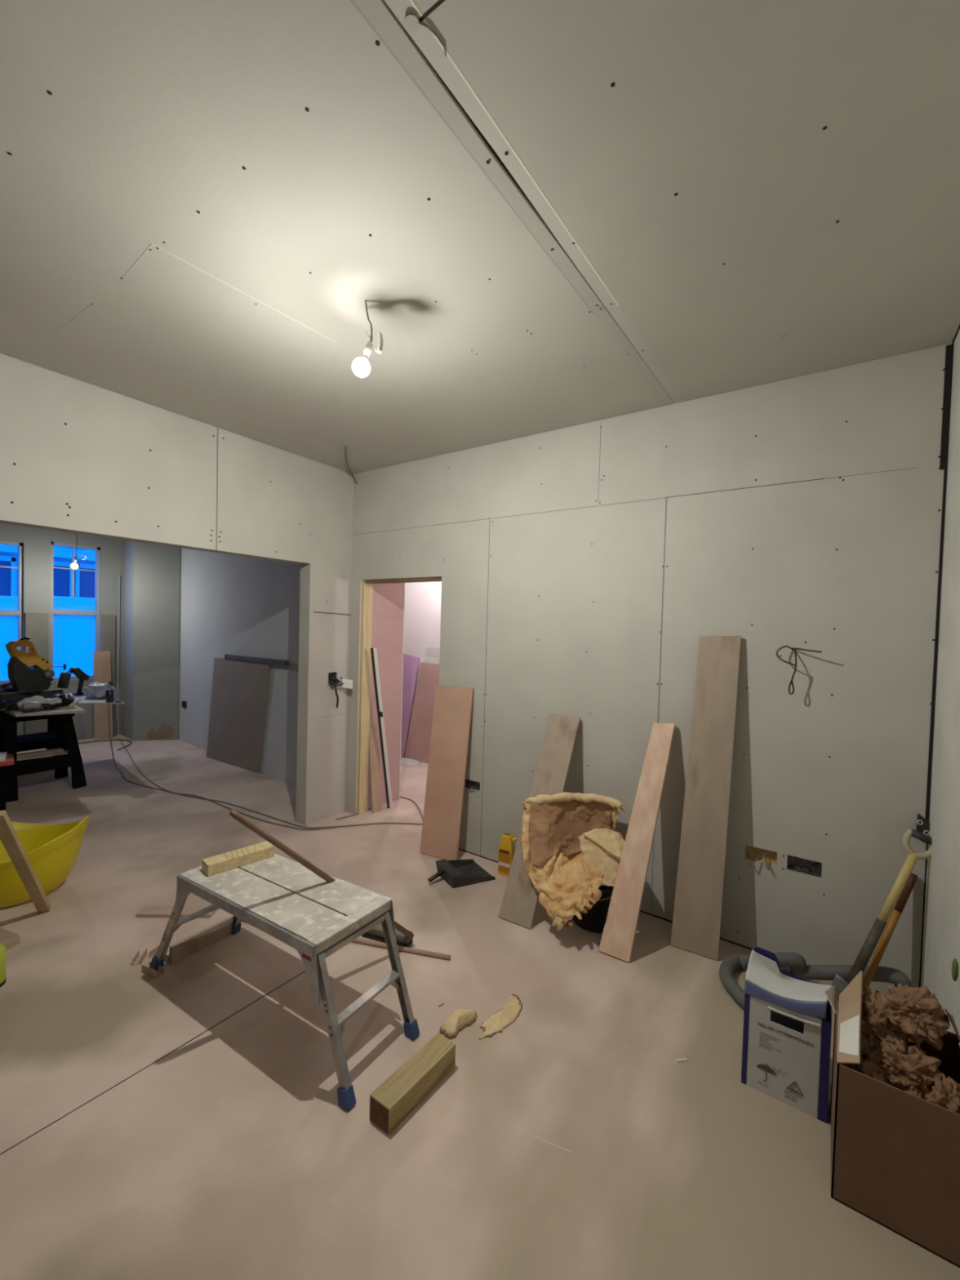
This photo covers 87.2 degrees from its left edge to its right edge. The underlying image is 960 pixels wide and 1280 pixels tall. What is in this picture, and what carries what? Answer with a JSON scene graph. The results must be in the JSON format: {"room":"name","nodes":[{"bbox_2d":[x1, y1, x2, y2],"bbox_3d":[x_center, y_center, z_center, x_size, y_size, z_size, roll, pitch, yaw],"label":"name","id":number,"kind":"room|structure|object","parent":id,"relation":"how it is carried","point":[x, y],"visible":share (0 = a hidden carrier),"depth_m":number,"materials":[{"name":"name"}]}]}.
{"room":"construction site","nodes":[
{"label":"construction site","id":0,"kind":"room"},
{"bbox_2d":[0,523,122,740],"bbox_3d":[-6.719,-0.037,4.574,0.140,2.740,5.980,3,2,35],"label":"wall","id":1,"kind":"structure","parent":0,"point":[37,542],"depth_m":6.46,"materials":[{"name":"paint"}]},
{"bbox_2d":[0,540,22,684],"bbox_3d":[-5.762,-0.327,5.940,0.070,1.700,0.560,3,2,35],"label":"window","id":2,"kind":"structure","parent":1,"relation":"in","point":[11,606],"depth_m":6.08,"materials":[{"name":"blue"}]},
{"bbox_2d":[24,612,48,734],"bbox_3d":[-5.488,0.493,6.243,0.031,1.660,0.220,3,2,35],"label":"board","id":3,"kind":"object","parent":1,"relation":"attached to","point":[36,624],"depth_m":6.23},
{"bbox_2d":[50,542,100,680],"bbox_3d":[-5.304,-0.362,6.602,0.070,1.760,0.530,3,2,35],"label":"window","id":4,"kind":"structure","parent":1,"relation":"in","point":[74,620],"depth_m":6.60,"materials":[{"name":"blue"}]},
{"bbox_2d":[101,614,115,736],"bbox_3d":[-5.059,0.489,6.864,0.031,1.660,0.150,3,2,35],"label":"trim","id":5,"kind":"structure","parent":1,"relation":"attached to","point":[108,639],"depth_m":6.86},
{"bbox_2d":[116,575,119,735],"bbox_3d":[-4.987,0.218,6.959,0.021,2.200,0.020,3,2,35],"label":"trim","id":6,"kind":"structure","parent":1,"relation":"attached to","point":[118,591],"depth_m":6.95,"materials":[{"name":"grey"}]},
{"bbox_2d":[120,540,181,741],"bbox_3d":[-4.542,-0.039,6.934,1.020,2.740,0.500,3,2,35],"label":"wall","id":7,"kind":"structure","parent":0,"point":[151,574],"depth_m":6.72,"materials":[{"name":"grey paint"}]},
{"bbox_2d":[0,352,353,826],"bbox_3d":[-2.883,0.044,1.936,0.131,2.932,6.000,3,2,35],"label":"wall","id":8,"kind":"structure","parent":0,"point":[77,456],"depth_m":3.28,"materials":[{"name":"grey"}]},
{"bbox_2d":[328,671,352,707],"bbox_3d":[-1.198,0.419,4.257,0.217,0.296,0.113,1,2,-29],"label":"switch box","id":9,"kind":"object","parent":8,"relation":"attached to","point":[332,677],"visible":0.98,"depth_m":4.24,"materials":[{"name":"black"}]},
{"bbox_2d":[342,678,352,688],"bbox_3d":[-1.120,0.369,4.254,0.088,0.086,0.012,1,2,-8],"label":"switch plate","id":10,"kind":"object","parent":9,"relation":"attached to","point":[347,683],"depth_m":4.25,"materials":[{"name":"white plastic"}]},
{"bbox_2d":[368,582,404,808],"bbox_3d":[-0.843,0.037,4.552,0.018,2.920,0.422,3,2,35],"label":"wall","id":11,"kind":"structure","parent":0,"point":[388,599],"depth_m":4.60,"materials":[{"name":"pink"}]},
{"bbox_2d":[357,580,373,814],"bbox_3d":[-0.992,0.494,4.355,0.025,2.009,0.100,3,2,35],"label":"trim","id":12,"kind":"structure","parent":11,"relation":"attached to","point":[367,588],"depth_m":4.34,"materials":[{"name":"beige wood"}]},
{"bbox_2d":[403,581,441,751],"bbox_3d":[-0.103,0.024,5.846,7.800,2.920,0.125,3,2,35],"label":"wall","id":13,"kind":"structure","parent":0,"point":[422,606],"depth_m":6.19,"materials":[{"name":"paint"}]},
{"bbox_2d":[0,0,959,473],"bbox_3d":[-1.235,-1.382,0.775,4.050,0.104,6.220,3,2,35],"label":"ceiling","id":14,"kind":"structure","parent":0,"point":[546,215],"depth_m":1.52,"materials":[{"name":"grey"}]},
{"bbox_2d":[344,444,357,483],"bbox_3d":[-1.017,-1.357,3.919,0.053,0.075,0.769,1,2,-8],"label":"cable","id":15,"kind":"object","parent":14,"relation":"attached to","point":[345,446],"visible":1,"depth_m":3.90,"materials":[{"name":"grey plastic"}]},
{"bbox_2d":[361,299,382,361],"bbox_3d":[-0.451,-1.194,1.995,0.101,0.302,0.089,3,2,35],"label":"holder","id":16,"kind":"object","parent":14,"relation":"hanging from","point":[368,348],"visible":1,"depth_m":2.00,"materials":[{"name":"white plastic"}]},
{"bbox_2d":[0,734,959,1279],"bbox_3d":[-2.723,1.547,2.991,8.850,0.121,8.100,3,2,35],"label":"floor","id":17,"kind":"structure","parent":0,"point":[188,1122],"depth_m":1.76,"materials":[{"name":"brown"}]},
{"bbox_2d":[0,943,6,986],"bbox_3d":[-2.146,1.439,2.222,0.086,0.170,0.086,3,2,35],"label":"spray can","id":18,"kind":"object","parent":17,"relation":"on","point":[2,948],"visible":1,"depth_m":2.23,"materials":[{"name":"yellow metal"}]},
{"bbox_2d":[0,751,13,810],"bbox_3d":[-4.177,1.185,4.020,0.397,0.469,0.685,3,2,40],"label":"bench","id":19,"kind":"object","parent":17,"relation":"on","point":[5,760],"visible":0.9,"depth_m":4.13,"materials":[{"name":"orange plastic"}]},
{"bbox_2d":[0,927,19,950],"bbox_3d":[-2.405,1.487,2.500,0.210,0.045,0.100,2,2,20],"label":"timber offcut","id":20,"kind":"object","parent":17,"relation":"on","point":[9,940],"visible":1,"depth_m":2.49,"materials":[{"name":"brown wood"}]},
{"bbox_2d":[0,809,51,913],"bbox_3d":[-2.316,1.133,2.170,0.561,0.796,1.155,1,2,-32],"label":"trestle","id":21,"kind":"object","parent":17,"relation":"on","point":[9,837],"visible":1,"depth_m":2.49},
{"bbox_2d":[0,711,67,752],"bbox_3d":[-4.891,1.000,5.494,0.558,0.735,0.600,3,2,35],"label":"sawhorse","id":22,"kind":"object","parent":17,"relation":"on","point":[47,740],"visible":0.12,"depth_m":5.46,"materials":[{"name":"black plastic"}]},
{"bbox_2d":[17,732,56,742],"bbox_3d":[-4.893,1.068,5.496,0.360,0.015,0.430,3,2,35],"label":"shelf","id":23,"kind":"object","parent":22,"relation":"attached to","point":[42,735],"depth_m":5.51,"materials":[{"name":"blue plastic"}]},
{"bbox_2d":[4,697,84,716],"bbox_3d":[-4.499,0.599,5.120,1.739,0.104,0.645,3,2,35],"label":"countertop","id":24,"kind":"structure","parent":22,"relation":"on","point":[46,712],"depth_m":4.62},
{"bbox_2d":[0,700,18,711],"bbox_3d":[-4.308,0.595,4.547,0.164,0.093,0.221,3,2,35],"label":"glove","id":25,"kind":"object","parent":24,"relation":"on","point":[5,705],"visible":1,"depth_m":4.53,"materials":[{"name":"black fabric"}]},
{"bbox_2d":[0,681,23,693],"bbox_3d":[-4.715,0.518,5.020,0.256,0.208,0.358,3,2,35],"label":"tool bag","id":26,"kind":"object","parent":24,"relation":"on","point":[5,687],"visible":0.24,"depth_m":4.97,"materials":[{"name":"black fabric"}]},
{"bbox_2d":[17,695,44,710],"bbox_3d":[-4.162,0.584,4.686,0.149,0.123,0.218,3,2,35],"label":"rag","id":27,"kind":"object","parent":24,"relation":"on","point":[34,699],"visible":0.5,"depth_m":4.64,"materials":[{"name":"fabric"}]},
{"bbox_2d":[22,702,44,712],"bbox_3d":[-4.072,0.608,4.591,0.082,0.088,0.150,3,2,35],"label":"sander","id":28,"kind":"object","parent":24,"relation":"on","point":[31,706],"visible":1,"depth_m":4.57,"materials":[{"name":"grey"}]},
{"bbox_2d":[0,636,71,703],"bbox_3d":[-4.412,0.300,4.996,0.350,0.663,0.532,3,2,35],"label":"saw","id":29,"kind":"object","parent":24,"relation":"on","point":[33,680],"visible":0.7,"depth_m":4.90,"materials":[{"name":"black plastic"}]},
{"bbox_2d":[40,703,59,709],"bbox_3d":[-4.061,0.610,4.735,0.176,0.076,0.198,3,2,35],"label":"jacket","id":30,"kind":"object","parent":24,"relation":"on","point":[46,706],"visible":0.58,"depth_m":4.69,"materials":[{"name":"fabric"}]},
{"bbox_2d":[37,697,62,704],"bbox_3d":[-4.029,0.573,4.730,0.119,0.060,0.193,3,2,35],"label":"rag","id":31,"kind":"object","parent":30,"relation":"on","point":[49,700],"visible":0.92,"depth_m":4.71,"materials":[{"name":"fabric"}]},
{"bbox_2d":[48,693,75,706],"bbox_3d":[-4.087,0.581,4.931,0.275,0.117,0.206,3,2,35],"label":"jacket","id":32,"kind":"object","parent":24,"relation":"on","point":[67,700],"visible":0.62,"depth_m":4.88,"materials":[{"name":"fabric"}]},
{"bbox_2d":[54,706,70,709],"bbox_3d":[-3.943,0.642,4.771,0.173,0.012,0.123,2,2,21],"label":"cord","id":33,"kind":"object","parent":24,"relation":"on","point":[64,706],"visible":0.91,"depth_m":4.72,"materials":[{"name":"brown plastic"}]},
{"bbox_2d":[61,706,75,708],"bbox_3d":[-3.883,0.641,4.764,0.108,0.019,0.019,1,2,-22],"label":"chisel","id":34,"kind":"object","parent":24,"relation":"on","point":[62,707],"visible":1,"depth_m":4.76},
{"bbox_2d":[68,693,124,704],"bbox_3d":[-4.088,0.621,5.338,1.069,0.018,0.460,3,2,35],"label":"board","id":35,"kind":"object","parent":24,"relation":"on","point":[85,700],"visible":0.36,"depth_m":5.13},
{"bbox_2d":[66,666,89,695],"bbox_3d":[-4.400,0.458,5.465,0.089,0.322,0.274,3,2,35],"label":"cordless drill","id":36,"kind":"object","parent":35,"relation":"on","point":[78,673],"visible":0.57,"depth_m":5.49,"materials":[{"name":"black plastic"}]},
{"bbox_2d":[83,682,108,698],"bbox_3d":[-4.059,0.527,5.347,0.323,0.161,0.241,3,2,35],"label":"plastic bag","id":37,"kind":"object","parent":35,"relation":"on","point":[94,690],"visible":0.91,"depth_m":5.27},
{"bbox_2d":[106,688,113,702],"bbox_3d":[-3.750,0.565,5.110,0.064,0.124,0.064,3,2,35],"label":"drink can","id":38,"kind":"object","parent":35,"relation":"on","point":[109,693],"visible":1,"depth_m":5.08,"materials":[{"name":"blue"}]},
{"bbox_2d":[108,683,115,701],"bbox_3d":[-3.776,0.533,5.176,0.066,0.182,0.066,3,2,35],"label":"water bottle","id":39,"kind":"object","parent":35,"relation":"on","point":[112,686],"visible":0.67,"depth_m":5.16,"materials":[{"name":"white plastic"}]},
{"bbox_2d":[0,713,86,802],"bbox_3d":[-4.166,1.040,4.750,0.558,0.735,0.600,3,2,35],"label":"sawhorse","id":40,"kind":"object","parent":17,"relation":"on","point":[66,736],"visible":0.66,"depth_m":4.67,"materials":[{"name":"black plastic"}]},
{"bbox_2d":[17,753,53,760],"bbox_3d":[-4.208,1.087,4.658,0.090,0.022,0.400,3,2,44],"label":"timber offcut","id":41,"kind":"object","parent":40,"relation":"on","point":[48,754],"visible":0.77,"depth_m":4.68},
{"bbox_2d":[17,754,69,764],"bbox_3d":[-4.168,1.108,4.752,0.360,0.015,0.430,3,2,35],"label":"shelf","id":42,"kind":"object","parent":40,"relation":"attached to","point":[28,761],"depth_m":4.67,"materials":[{"name":"black plastic"}]},
{"bbox_2d":[48,750,69,755],"bbox_3d":[-4.117,1.087,4.790,0.400,0.022,0.090,0,2,-39],"label":"timber offcut","id":43,"kind":"object","parent":40,"relation":"on","point":[65,752],"visible":0.26,"depth_m":4.83,"materials":[{"name":"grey wood"}]},
{"bbox_2d":[17,747,63,758],"bbox_3d":[-4.162,1.062,4.723,0.090,0.022,0.400,3,2,40],"label":"timber offcut","id":44,"kind":"object","parent":43,"relation":"on","point":[60,749],"visible":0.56,"depth_m":4.73,"materials":[{"name":"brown wood"}]},
{"bbox_2d":[0,815,88,907],"bbox_3d":[-2.717,1.267,2.973,0.637,0.443,0.633,3,2,35],"label":"tub","id":45,"kind":"object","parent":17,"relation":"on","point":[52,851],"visible":0.84,"depth_m":2.93,"materials":[{"name":"yellow plastic"}]},
{"bbox_2d":[45,739,132,751],"bbox_3d":[-4.881,1.329,6.439,0.915,0.016,0.513,2,2,1],"label":"cable","id":46,"kind":"object","parent":17,"relation":"on","point":[130,744],"visible":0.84,"depth_m":6.56,"materials":[{"name":"black plastic"}]},
{"bbox_2d":[93,650,113,740],"bbox_3d":[-5.056,0.737,6.755,0.122,1.170,0.210,3,2,35],"label":"panel","id":47,"kind":"object","parent":17,"relation":"on","point":[102,660],"visible":0.71,"depth_m":6.75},
{"bbox_2d":[132,945,164,977],"bbox_3d":[-1.561,1.519,2.374,0.131,0.035,0.222,1,2,-30],"label":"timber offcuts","id":48,"kind":"object","parent":17,"relation":"on","point":[137,959],"visible":0.79,"depth_m":2.38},
{"bbox_2d":[164,948,169,962],"bbox_3d":[-1.423,1.520,2.548,0.066,0.030,0.308,3,2,33],"label":"timber offcut","id":49,"kind":"object","parent":17,"relation":"on","point":[166,957],"visible":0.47,"depth_m":2.42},
{"bbox_2d":[136,905,217,917],"bbox_3d":[-1.682,1.511,2.807,0.403,0.018,0.085,2,2,-2],"label":"timber offcut","id":50,"kind":"object","parent":17,"relation":"on","point":[148,911],"visible":0.72,"depth_m":2.79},
{"bbox_2d":[168,915,233,964],"bbox_3d":[-1.385,1.495,2.523,0.020,0.085,0.308,3,2,33],"label":"timber offcut","id":51,"kind":"object","parent":17,"relation":"on","point":[192,944],"visible":1,"depth_m":2.50,"materials":[{"name":"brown wood"}]},
{"bbox_2d":[117,737,336,830],"bbox_3d":[-3.165,1.410,5.229,4.668,0.011,0.499,3,2,37],"label":"cable","id":52,"kind":"object","parent":17,"relation":"on","point":[148,780],"visible":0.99,"depth_m":4.37,"materials":[{"name":"grey plastic"}]},
{"bbox_2d":[206,657,269,773],"bbox_3d":[-2.704,0.820,5.669,1.246,1.188,0.097,3,2,35],"label":"sheet","id":53,"kind":"object","parent":17,"relation":"on","point":[239,688],"visible":0.93,"depth_m":5.63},
{"bbox_2d":[224,654,288,666],"bbox_3d":[-2.431,0.213,5.436,1.345,0.074,0.028,3,2,39],"label":"spirit level","id":54,"kind":"object","parent":53,"relation":"on","point":[256,660],"visible":1,"depth_m":5.37,"materials":[{"name":"black metal"}]},
{"bbox_2d":[107,705,422,828],"bbox_3d":[-2.139,1.090,4.501,3.637,0.745,0.452,2,2,19],"label":"cable","id":55,"kind":"object","parent":17,"relation":"on","point":[108,705],"visible":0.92,"depth_m":4.38,"materials":[{"name":"grey plastic"}]},
{"bbox_2d":[150,852,419,1110],"bbox_3d":[-0.884,1.314,2.187,1.298,0.509,0.408,3,2,32],"label":"work platform","id":56,"kind":"object","parent":17,"relation":"on","point":[277,895],"visible":0.91,"depth_m":2.03,"materials":[{"name":"metal"}]},
{"bbox_2d":[201,840,274,876],"bbox_3d":[-1.130,1.022,2.369,0.082,0.051,0.298,3,2,44],"label":"block","id":57,"kind":"object","parent":56,"relation":"on","point":[218,864],"visible":0.95,"depth_m":2.34,"materials":[{"name":"brown"}]},
{"bbox_2d":[229,809,413,946],"bbox_3d":[-0.689,1.102,2.284,0.290,0.919,0.910,3,2,35],"label":"broom","id":58,"kind":"object","parent":17,"relation":"on","point":[404,937],"visible":0.65,"depth_m":2.15,"materials":[{"name":"brown wood"}]},
{"bbox_2d":[240,920,450,959],"bbox_3d":[-0.746,1.542,2.622,1.234,0.022,0.022,2,2,13],"label":"stick","id":59,"kind":"object","parent":17,"relation":"on","point":[434,954],"visible":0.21,"depth_m":2.52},
{"bbox_2d":[368,723,382,813],"bbox_3d":[-0.916,1.120,4.417,0.101,0.760,0.095,3,2,35],"label":"plywood offcut","id":60,"kind":"object","parent":17,"relation":"on","point":[375,786],"visible":1,"depth_m":4.41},
{"bbox_2d":[335,796,422,820],"bbox_3d":[-0.727,1.502,4.326,0.645,0.011,0.748,3,2,35],"label":"cable","id":61,"kind":"object","parent":17,"relation":"on","point":[400,797],"visible":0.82,"depth_m":4.36,"materials":[{"name":"grey plastic"}]},
{"bbox_2d":[370,647,392,808],"bbox_3d":[-0.854,0.783,4.399,0.051,1.436,0.274,3,2,40],"label":"spirit level","id":62,"kind":"object","parent":17,"relation":"on","point":[373,651],"visible":1,"depth_m":4.39,"materials":[{"name":"silver metal"}]},
{"bbox_2d":[400,653,419,757],"bbox_3d":[-0.932,0.808,6.271,0.351,1.280,0.112,3,2,35],"label":"board","id":63,"kind":"object","parent":17,"relation":"on","point":[411,663],"visible":0.51,"depth_m":6.25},
{"bbox_2d":[400,757,420,765],"bbox_3d":[-0.848,1.450,6.073,0.269,0.015,0.403,1,2,-5],"label":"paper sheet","id":64,"kind":"object","parent":17,"relation":"on","point":[405,762],"visible":0.9,"depth_m":6.00,"materials":[{"name":"grey paper"}]},
{"bbox_2d":[368,1032,455,1134],"bbox_3d":[-0.229,1.547,1.775,0.090,0.085,0.336,3,2,37],"label":"wood block","id":65,"kind":"object","parent":17,"relation":"on","point":[391,1102],"visible":1,"depth_m":1.73,"materials":[{"name":"wood"}]},
{"bbox_2d":[404,662,439,763],"bbox_3d":[-0.612,0.872,6.050,0.668,1.182,0.112,3,2,35],"label":"board","id":66,"kind":"object","parent":17,"relation":"on","point":[418,744],"visible":0.56,"depth_m":6.10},
{"bbox_2d":[419,684,473,860],"bbox_3d":[-0.255,0.938,3.631,0.355,1.200,0.215,3,2,35],"label":"plywood board","id":67,"kind":"object","parent":17,"relation":"on","point":[452,708],"visible":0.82,"depth_m":3.61,"materials":[{"name":"wood"}]},
{"bbox_2d":[439,1008,477,1036],"bbox_3d":[-0.089,1.561,2.081,0.098,0.049,0.174,3,2,35],"label":"scrap","id":68,"kind":"object","parent":17,"relation":"on","point":[458,1020],"visible":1,"depth_m":2.06,"materials":[{"name":"beige"}]},
{"bbox_2d":[427,858,495,888],"bbox_3d":[-0.144,1.509,3.288,0.420,0.085,0.276,1,2,-31],"label":"dustpan","id":69,"kind":"object","parent":17,"relation":"on","point":[456,873],"visible":1,"depth_m":3.26,"materials":[{"name":"black plastic"}]},
{"bbox_2d":[478,993,522,1039],"bbox_3d":[0.092,1.579,2.118,0.107,0.021,0.304,3,2,35],"label":"scrap","id":70,"kind":"object","parent":17,"relation":"on","point":[504,1017],"visible":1,"depth_m":2.11,"materials":[{"name":"beige glass"}]},
{"bbox_2d":[497,832,516,875],"bbox_3d":[0.187,1.425,3.356,0.118,0.268,0.067,2,2,28],"label":"glue bottle","id":71,"kind":"object","parent":17,"relation":"on","point":[507,844],"visible":0.88,"depth_m":3.33,"materials":[{"name":"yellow plastic"}]},
{"bbox_2d":[498,714,580,928],"bbox_3d":[0.366,1.026,2.996,0.226,1.097,0.545,3,2,35],"label":"plywood board","id":72,"kind":"object","parent":17,"relation":"on","point":[521,897],"visible":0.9,"depth_m":3.04,"materials":[{"name":"wood"}]},
{"bbox_2d":[572,885,613,933],"bbox_3d":[0.650,1.458,2.850,0.326,0.254,0.322,3,2,35],"label":"bucket","id":73,"kind":"object","parent":17,"relation":"on","point":[594,920],"visible":0.31,"depth_m":2.73,"materials":[{"name":"black plastic"}]},
{"bbox_2d":[521,791,626,930],"bbox_3d":[0.467,1.186,2.835,0.566,0.598,0.513,3,2,35],"label":"sack","id":74,"kind":"object","parent":73,"relation":"in","point":[555,864],"visible":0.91,"depth_m":2.84,"materials":[{"name":"beige glass"}]},
{"bbox_2d":[577,835,619,887],"bbox_3d":[0.666,1.202,2.785,0.304,0.272,0.170,3,2,35],"label":"insulation batt","id":75,"kind":"object","parent":73,"relation":"in","point":[597,859],"visible":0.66,"depth_m":2.75,"materials":[{"name":"beige glass"}]},
{"bbox_2d":[582,828,624,861],"bbox_3d":[0.700,1.125,2.791,0.259,0.153,0.138,3,2,35],"label":"insulation batt","id":76,"kind":"object","parent":75,"relation":"on","point":[612,842],"visible":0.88,"depth_m":2.76,"materials":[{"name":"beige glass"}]},
{"bbox_2d":[598,722,675,962],"bbox_3d":[0.849,1.028,2.696,0.157,1.138,0.515,3,2,43],"label":"board","id":77,"kind":"object","parent":17,"relation":"on","point":[618,936],"visible":1,"depth_m":2.65,"materials":[{"name":"wood"}]},
{"bbox_2d":[675,1057,688,1062],"bbox_3d":[0.775,1.611,1.935,0.044,0.004,0.012,1,2,-11],"label":"chip","id":78,"kind":"object","parent":17,"relation":"on","point":[681,1060],"visible":1,"depth_m":1.93,"materials":[{"name":"grey paper"}]},
{"bbox_2d":[670,635,741,960],"bbox_3d":[1.180,0.789,2.637,0.246,1.629,0.212,3,2,35],"label":"plywood board","id":79,"kind":"object","parent":17,"relation":"on","point":[698,903],"visible":1,"depth_m":2.62,"materials":[{"name":"wood"}]},
{"bbox_2d":[741,946,838,1123],"bbox_3d":[1.130,1.397,1.831,0.292,0.458,0.233,3,2,35],"label":"carton","id":80,"kind":"object","parent":17,"relation":"on","point":[787,1030],"visible":1,"depth_m":1.78,"materials":[{"name":"white cardboard"}]},
{"bbox_2d":[757,1022,813,1052],"bbox_3d":[1.067,1.417,1.769,0.166,0.087,0.001,3,2,35],"label":"print","id":81,"kind":"object","parent":80,"relation":"attached to","point":[772,1037],"depth_m":1.78,"materials":[{"name":"grey"}]},
{"bbox_2d":[784,1088,800,1100],"bbox_3d":[1.087,1.588,1.756,0.048,0.026,0.001,3,2,35],"label":"print","id":82,"kind":"object","parent":80,"relation":"attached to","point":[789,1094],"depth_m":1.76,"materials":[{"name":"grey"}]},
{"bbox_2d":[719,951,911,1008],"bbox_3d":[1.492,1.523,2.339,0.744,0.192,0.360,2,2,0],"label":"hose","id":83,"kind":"object","parent":17,"relation":"on","point":[793,963],"visible":0.72,"depth_m":2.31,"materials":[{"name":"plastic"}]},
{"bbox_2d":[831,828,931,995],"bbox_3d":[1.756,1.222,2.204,0.398,0.799,0.069,2,2,4],"label":"spade","id":84,"kind":"object","parent":17,"relation":"on","point":[877,930],"visible":0.59,"depth_m":2.19,"materials":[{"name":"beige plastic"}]},
{"bbox_2d":[844,916,887,983],"bbox_3d":[1.685,1.363,2.202,0.157,0.303,0.041,2,2,2],"label":"socket","id":85,"kind":"object","parent":84,"relation":"attached to","point":[877,930],"depth_m":2.19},
{"bbox_2d":[862,872,917,991],"bbox_3d":[1.794,1.325,2.234,0.279,0.587,0.029,1,2,-7],"label":"wooden stake","id":86,"kind":"object","parent":17,"relation":"on","point":[902,900],"visible":0.76,"depth_m":2.23,"materials":[{"name":"brown"}]},
{"bbox_2d":[830,970,959,1267],"bbox_3d":[1.270,1.373,1.529,0.321,0.530,0.365,3,2,35],"label":"cardboard box","id":87,"kind":"object","parent":17,"relation":"on","point":[895,1152],"visible":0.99,"depth_m":1.40,"materials":[{"name":"brown cardboard"}]},
{"bbox_2d":[841,1054,884,1082],"bbox_3d":[1.157,1.344,1.521,0.131,0.144,0.152,2,2,15],"label":"paper","id":88,"kind":"object","parent":87,"relation":"in","point":[865,1068],"visible":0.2,"depth_m":1.51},
{"bbox_2d":[845,986,906,1056],"bbox_3d":[1.277,1.255,1.634,0.170,0.221,0.227,3,2,35],"label":"paper","id":89,"kind":"object","parent":87,"relation":"in","point":[874,1024],"visible":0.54,"depth_m":1.58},
{"bbox_2d":[862,1038,944,1100],"bbox_3d":[1.272,1.302,1.525,0.178,0.177,0.189,1,2,-31],"label":"paper","id":90,"kind":"object","parent":87,"relation":"in","point":[913,1072],"visible":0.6,"depth_m":1.48,"materials":[{"name":"paper"}]},
{"bbox_2d":[877,982,950,1050],"bbox_3d":[1.359,1.174,1.580,0.175,0.189,0.179,3,2,35],"label":"paper","id":91,"kind":"object","parent":87,"relation":"in","point":[921,1017],"visible":0.93,"depth_m":1.54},
{"bbox_2d":[924,1075,959,1114],"bbox_3d":[1.310,1.310,1.408,0.110,0.156,0.182,3,2,35],"label":"paper","id":92,"kind":"object","parent":87,"relation":"in","point":[944,1093],"visible":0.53,"depth_m":1.40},
{"bbox_2d":[178,342,954,993],"bbox_3d":[-0.948,0.027,4.579,7.569,2.932,0.551,3,2,35],"label":"wall","id":93,"kind":"structure","parent":0,"point":[584,568],"depth_m":2.75,"materials":[{"name":"grey"}]},
{"bbox_2d":[182,701,186,707],"bbox_3d":[-3.908,0.851,6.688,0.090,0.080,0.047,3,2,35],"label":"box","id":94,"kind":"object","parent":93,"relation":"attached to","point":[184,703],"visible":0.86,"depth_m":6.66,"materials":[{"name":"black plastic"}]},
{"bbox_2d":[355,579,362,813],"bbox_3d":[-1.039,0.492,4.317,0.009,2.012,0.016,3,2,35],"label":"trim","id":95,"kind":"structure","parent":93,"relation":"attached to","point":[361,580],"depth_m":4.31,"materials":[{"name":"beige"}]},
{"bbox_2d":[364,577,441,583],"bbox_3d":[-0.604,-0.481,4.079,0.851,0.024,0.100,3,2,35],"label":"trim","id":96,"kind":"structure","parent":93,"relation":"attached to","point":[424,579],"depth_m":4.04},
{"bbox_2d":[465,778,479,791],"bbox_3d":[-0.052,1.044,3.642,0.135,0.060,0.083,3,2,35],"label":"box","id":97,"kind":"object","parent":93,"relation":"attached to","point":[472,784],"visible":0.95,"depth_m":3.68,"materials":[{"name":"black"}]},
{"bbox_2d":[745,844,777,870],"bbox_3d":[1.449,1.118,2.602,0.144,0.088,0.088,3,2,35],"label":"box","id":98,"kind":"object","parent":93,"relation":"attached to","point":[767,857],"visible":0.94,"depth_m":2.62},
{"bbox_2d":[776,645,822,694],"bbox_3d":[1.559,0.149,2.466,0.190,0.237,0.079,3,2,42],"label":"wire loop","id":99,"kind":"object","parent":93,"relation":"attached to","point":[792,648],"visible":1,"depth_m":2.46,"materials":[{"name":"black"}]},
{"bbox_2d":[786,854,822,877],"bbox_3d":[1.612,1.118,2.507,0.144,0.075,0.058,3,2,35],"label":"box","id":100,"kind":"object","parent":93,"relation":"attached to","point":[798,864],"visible":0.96,"depth_m":2.52,"materials":[{"name":"black"}]},
{"bbox_2d":[915,813,929,835],"bbox_3d":[1.964,0.825,2.223,0.065,0.106,0.026,3,2,35],"label":"box","id":101,"kind":"object","parent":93,"relation":"attached to","point":[922,826],"visible":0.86,"depth_m":2.22,"materials":[{"name":"grey"}]},
{"bbox_2d":[920,327,959,1035],"bbox_3d":[0.373,0.193,-0.251,0.120,2.932,6.100,3,2,35],"label":"wall","id":102,"kind":"structure","parent":0,"point":[941,928],"depth_m":2.00,"materials":[{"name":"paint"}]},
{"bbox_2d":[951,958,958,981],"bbox_3d":[1.540,1.068,1.635,0.016,0.065,0.038,3,2,35],"label":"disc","id":103,"kind":"object","parent":102,"relation":"attached to","point":[954,963],"visible":1,"depth_m":1.63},
{"bbox_3d":[-4.704,-1.384,3.518,4.770,0.120,6.550,3,2,35],"label":"ceiling","id":104,"kind":"structure","parent":0,"visible":0},
{"bbox_2d":[73,533,86,563],"bbox_3d":[-4.660,-1.102,5.855,0.072,0.566,0.145,3,2,43],"label":"pendant bulb","id":105,"kind":"object","parent":104,"relation":"hanging from","point":[75,557],"visible":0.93,"depth_m":5.83,"materials":[{"name":"white plastic"}]},
{"label":"outside","id":106,"kind":"structure","parent":0,"visible":0},
{"bbox_3d":[-9.326,5.236,11.287,11.050,0.300,26.000,3,2,35],"label":"ground","id":107,"kind":"structure","parent":106,"visible":0},
{"bbox_2d":[0,543,95,598],"bbox_3d":[-11.027,0.388,13.035,0.700,9.200,15.000,3,2,35],"label":"house","id":108,"kind":"structure","parent":107,"relation":"on","point":[84,580],"depth_m":13.03,"materials":[{"name":"stone"}]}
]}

